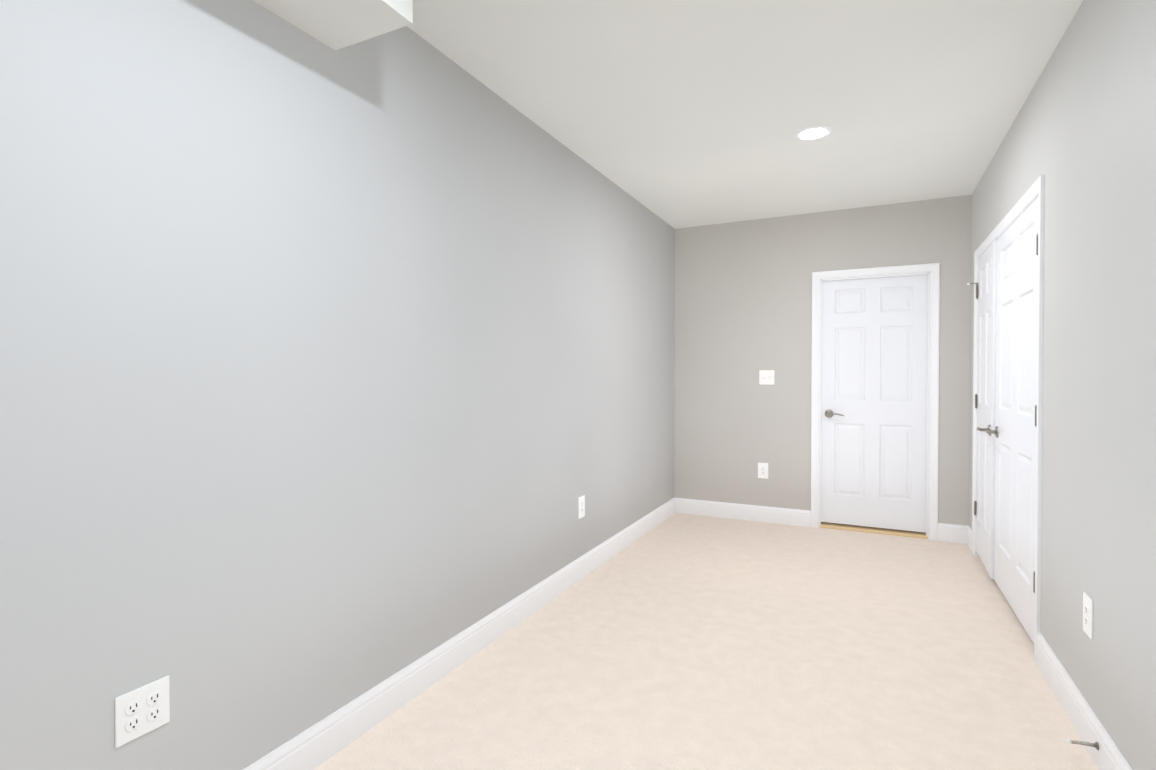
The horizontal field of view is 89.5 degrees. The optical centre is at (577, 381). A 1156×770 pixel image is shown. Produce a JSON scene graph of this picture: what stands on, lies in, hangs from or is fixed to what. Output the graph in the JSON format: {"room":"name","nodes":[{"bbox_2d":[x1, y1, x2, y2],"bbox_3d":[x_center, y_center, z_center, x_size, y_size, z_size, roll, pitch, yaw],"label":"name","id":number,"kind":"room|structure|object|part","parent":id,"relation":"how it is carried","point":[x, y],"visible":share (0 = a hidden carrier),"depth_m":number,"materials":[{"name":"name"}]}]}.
{"room":"empty room","nodes":[
{"label":"empty room","id":0,"kind":"room"},
{"bbox_2d":[0,0,674,769],"bbox_3d":[-0.542,-0.069,2.577,0.120,2.568,6.365,0,1,26],"label":"wall","id":1,"kind":"structure","parent":0,"point":[332,380],"depth_m":1.73,"materials":[{"name":"grey paint"}]},
{"bbox_2d":[115,675,169,747],"bbox_3d":[-1.054,0.797,1.415,0.008,0.118,0.118,0,1,26],"label":"electrical outlet","id":2,"kind":"object","parent":1,"relation":"attached to","point":[142,710],"visible":1,"depth_m":1.41,"materials":[{"name":"white plastic"}]},
{"bbox_2d":[243,497,674,769],"bbox_3d":[-0.483,1.149,2.562,0.013,0.133,6.125,0,1,26],"label":"baseboard","id":3,"kind":"structure","parent":1,"relation":"attached to","point":[317,744],"depth_m":2.33,"materials":[{"name":"white wood"}]},
{"bbox_2d":[578,495,584,518],"bbox_3d":[0.023,0.767,3.580,0.008,0.132,0.085,0,1,26],"label":"electrical outlet","id":4,"kind":"object","parent":1,"relation":"attached to","point":[581,506],"visible":1,"depth_m":3.57,"materials":[{"name":"white plastic"}]},
{"bbox_2d":[314,512,1098,769],"bbox_3d":[0.517,1.251,2.066,2.486,0.060,6.365,0,1,26],"label":"floor","id":5,"kind":"structure","parent":0,"point":[679,641],"depth_m":2.44,"materials":[{"name":"carpet"}]},
{"bbox_2d":[819,522,927,538],"bbox_3d":[2.339,1.181,4.649,0.766,0.020,0.116,0,1,26],"label":"threshold","id":6,"kind":"object","parent":5,"relation":"on","point":[875,530],"visible":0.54,"depth_m":4.62,"materials":[{"name":"brown wood"}]},
{"bbox_2d":[407,0,1082,228],"bbox_3d":[0.517,-1.387,2.035,2.486,0.080,6.365,0,1,26],"label":"ceiling","id":7,"kind":"structure","parent":0,"point":[675,114],"depth_m":2.67,"materials":[{"name":"paint"}]},
{"bbox_2d":[253,0,412,50],"bbox_3d":[-1.177,-1.204,0.781,0.331,0.257,2.368,0,1,26],"label":"soffit bulkhead","id":8,"kind":"object","parent":7,"relation":"attached to","point":[335,25],"visible":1,"depth_m":1.74,"materials":[{"name":"paint"}]},
{"bbox_2d":[795,126,831,140],"bbox_3d":[1.288,-1.357,3.192,0.188,0.006,0.188,0,1,26],"label":"ceiling light","id":9,"kind":"object","parent":7,"relation":"attached to","point":[812,133],"depth_m":3.19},
{"bbox_3d":[1.288,-1.357,3.192,0.188,0.006,0.188,0,1,26],"label":"ceiling light trim ring","id":10,"kind":"part","parent":9,"relation":"part of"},
{"bbox_2d":[674,195,971,525],"bbox_3d":[1.961,-0.096,4.819,2.366,2.568,0.120,0,1,26],"label":"wall","id":11,"kind":"structure","parent":0,"point":[743,303],"depth_m":4.90,"materials":[{"name":"grey paint"}]},
{"bbox_2d":[675,498,810,526],"bbox_3d":[1.404,1.119,5.036,1.129,0.133,0.013,0,1,26],"label":"baseboard","id":12,"kind":"structure","parent":11,"relation":"attached to","point":[797,517],"depth_m":5.02,"materials":[{"name":"white wood"}]},
{"bbox_2d":[758,463,767,478],"bbox_3d":[1.571,0.753,4.952,0.085,0.132,0.008,0,1,26],"label":"electrical outlet","id":13,"kind":"object","parent":11,"relation":"attached to","point":[762,470],"visible":1,"depth_m":4.95,"materials":[{"name":"white plastic"}]},
{"bbox_2d":[759,370,774,384],"bbox_3d":[1.593,-0.039,4.925,0.124,0.122,0.019,0,1,26],"label":"double light switch","id":14,"kind":"object","parent":11,"relation":"attached to","point":[766,377],"visible":1,"depth_m":4.93,"materials":[{"name":"white plastic"}]},
{"bbox_2d":[821,274,927,532],"bbox_3d":[2.338,0.161,4.634,0.760,1.980,0.035,0,1,26],"label":"back door","id":15,"kind":"structure","parent":11,"relation":"in","point":[874,393],"depth_m":4.61,"materials":[{"name":"white wood"}]},
{"bbox_2d":[825,410,843,417],"bbox_3d":[2.070,0.260,4.715,0.145,0.066,0.060,0,1,26],"label":"door lever","id":16,"kind":"object","parent":15,"relation":"attached to","point":[829,413],"visible":1,"depth_m":4.75,"materials":[{"name":"silver metal"}]},
{"bbox_2d":[811,263,939,540],"bbox_3d":[2.334,0.148,4.627,0.890,2.085,0.137,0,1,26],"label":"door frame","id":17,"kind":"structure","parent":11,"relation":"attached to","point":[934,268],"depth_m":4.45,"materials":[{"name":"white wood"}]},
{"bbox_2d":[969,0,1155,769],"bbox_3d":[1.550,-0.056,1.470,0.120,2.568,6.245,0,1,26],"label":"wall","id":18,"kind":"structure","parent":0,"point":[1098,538],"depth_m":1.90,"materials":[{"name":"grey paint"}]},
{"bbox_2d":[938,523,971,551],"bbox_3d":[2.741,1.129,4.236,0.197,0.133,0.256,0,1,26],"label":"baseboard","id":19,"kind":"structure","parent":18,"relation":"attached to","point":[954,533],"depth_m":4.33,"materials":[{"name":"white wood"}]},
{"bbox_2d":[974,501,976,514],"bbox_3d":[2.738,0.868,4.021,0.014,0.097,0.028,0,1,28],"label":"far closet door hinge","id":20,"kind":"object","parent":18,"relation":"attached to","point":[975,503],"visible":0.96,"depth_m":4.02,"materials":[{"name":"silver metal"}]},
{"bbox_2d":[976,240,996,578],"bbox_3d":[2.612,0.163,3.721,0.035,2.000,0.630,0,1,28],"label":"closet door","id":21,"kind":"structure","parent":18,"relation":"in","point":[986,388],"depth_m":3.65,"materials":[{"name":"white wood"}]},
{"bbox_2d":[977,425,990,434],"bbox_3d":[2.471,0.288,3.559,0.060,0.066,0.144,0,1,28],"label":"door lever","id":22,"kind":"object","parent":21,"relation":"attached to","point":[984,429],"visible":0.81,"depth_m":3.52,"materials":[{"name":"silver metal"}]},
{"bbox_2d":[972,175,1044,661],"bbox_3d":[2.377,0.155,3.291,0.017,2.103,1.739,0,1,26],"label":"trim","id":23,"kind":"structure","parent":18,"relation":"attached to","point":[1036,188],"depth_m":2.52,"materials":[{"name":"white wood"}]},
{"bbox_2d":[994,197,1038,642],"bbox_3d":[2.260,0.172,2.996,0.035,2.000,0.975,0,1,26],"label":"closet door","id":24,"kind":"structure","parent":18,"relation":"in","point":[1016,404],"depth_m":2.95,"materials":[{"name":"white wood"}]},
{"bbox_2d":[985,426,997,437],"bbox_3d":[2.387,0.291,3.361,0.060,0.066,0.145,0,1,26],"label":"handle","id":25,"kind":"object","parent":24,"relation":"attached to","point":[990,432],"visible":0.98,"depth_m":3.38,"materials":[{"name":"silver metal"}]},
{"bbox_2d":[1033,571,1034,592],"bbox_3d":[2.019,0.885,2.577,0.014,0.097,0.028,0,1,26],"label":"door hinge","id":26,"kind":"object","parent":18,"relation":"attached to","point":[1034,581],"visible":0.46,"depth_m":2.58,"materials":[{"name":"silver metal"}]},
{"bbox_2d":[1035,405,1036,425],"bbox_3d":[2.019,0.149,2.568,0.014,0.097,0.028,0,1,26],"label":"door hinge","id":27,"kind":"object","parent":18,"relation":"attached to","point":[1035,414],"visible":0.5,"depth_m":2.57,"materials":[{"name":"silver metal"}]},
{"bbox_2d":[1036,234,1037,255],"bbox_3d":[2.019,-0.603,2.559,0.014,0.097,0.028,0,1,26],"label":"door hinge","id":28,"kind":"object","parent":18,"relation":"attached to","point":[1037,244],"visible":0.44,"depth_m":2.56,"materials":[{"name":"silver metal"}]},
{"bbox_2d":[1036,632,1131,769],"bbox_3d":[1.072,1.171,0.675,0.014,0.133,4.130,0,1,26],"label":"baseboard","id":29,"kind":"structure","parent":18,"relation":"attached to","point":[1087,724],"depth_m":2.02,"materials":[{"name":"white wood"}]},
{"bbox_2d":[1070,740,1098,749],"bbox_3d":[1.618,1.155,1.867,0.073,0.025,0.025,0,1,26],"label":"spring door stop","id":30,"kind":"object","parent":29,"relation":"attached to","point":[1096,745],"visible":1,"depth_m":1.86,"materials":[{"name":"silver metal"}]},
{"bbox_2d":[1083,592,1092,639],"bbox_3d":[1.723,0.790,1.974,0.008,0.132,0.085,0,1,26],"label":"electrical outlet","id":31,"kind":"object","parent":18,"relation":"attached to","point":[1087,615],"visible":1,"depth_m":1.96,"materials":[{"name":"white plastic"}]}
]}

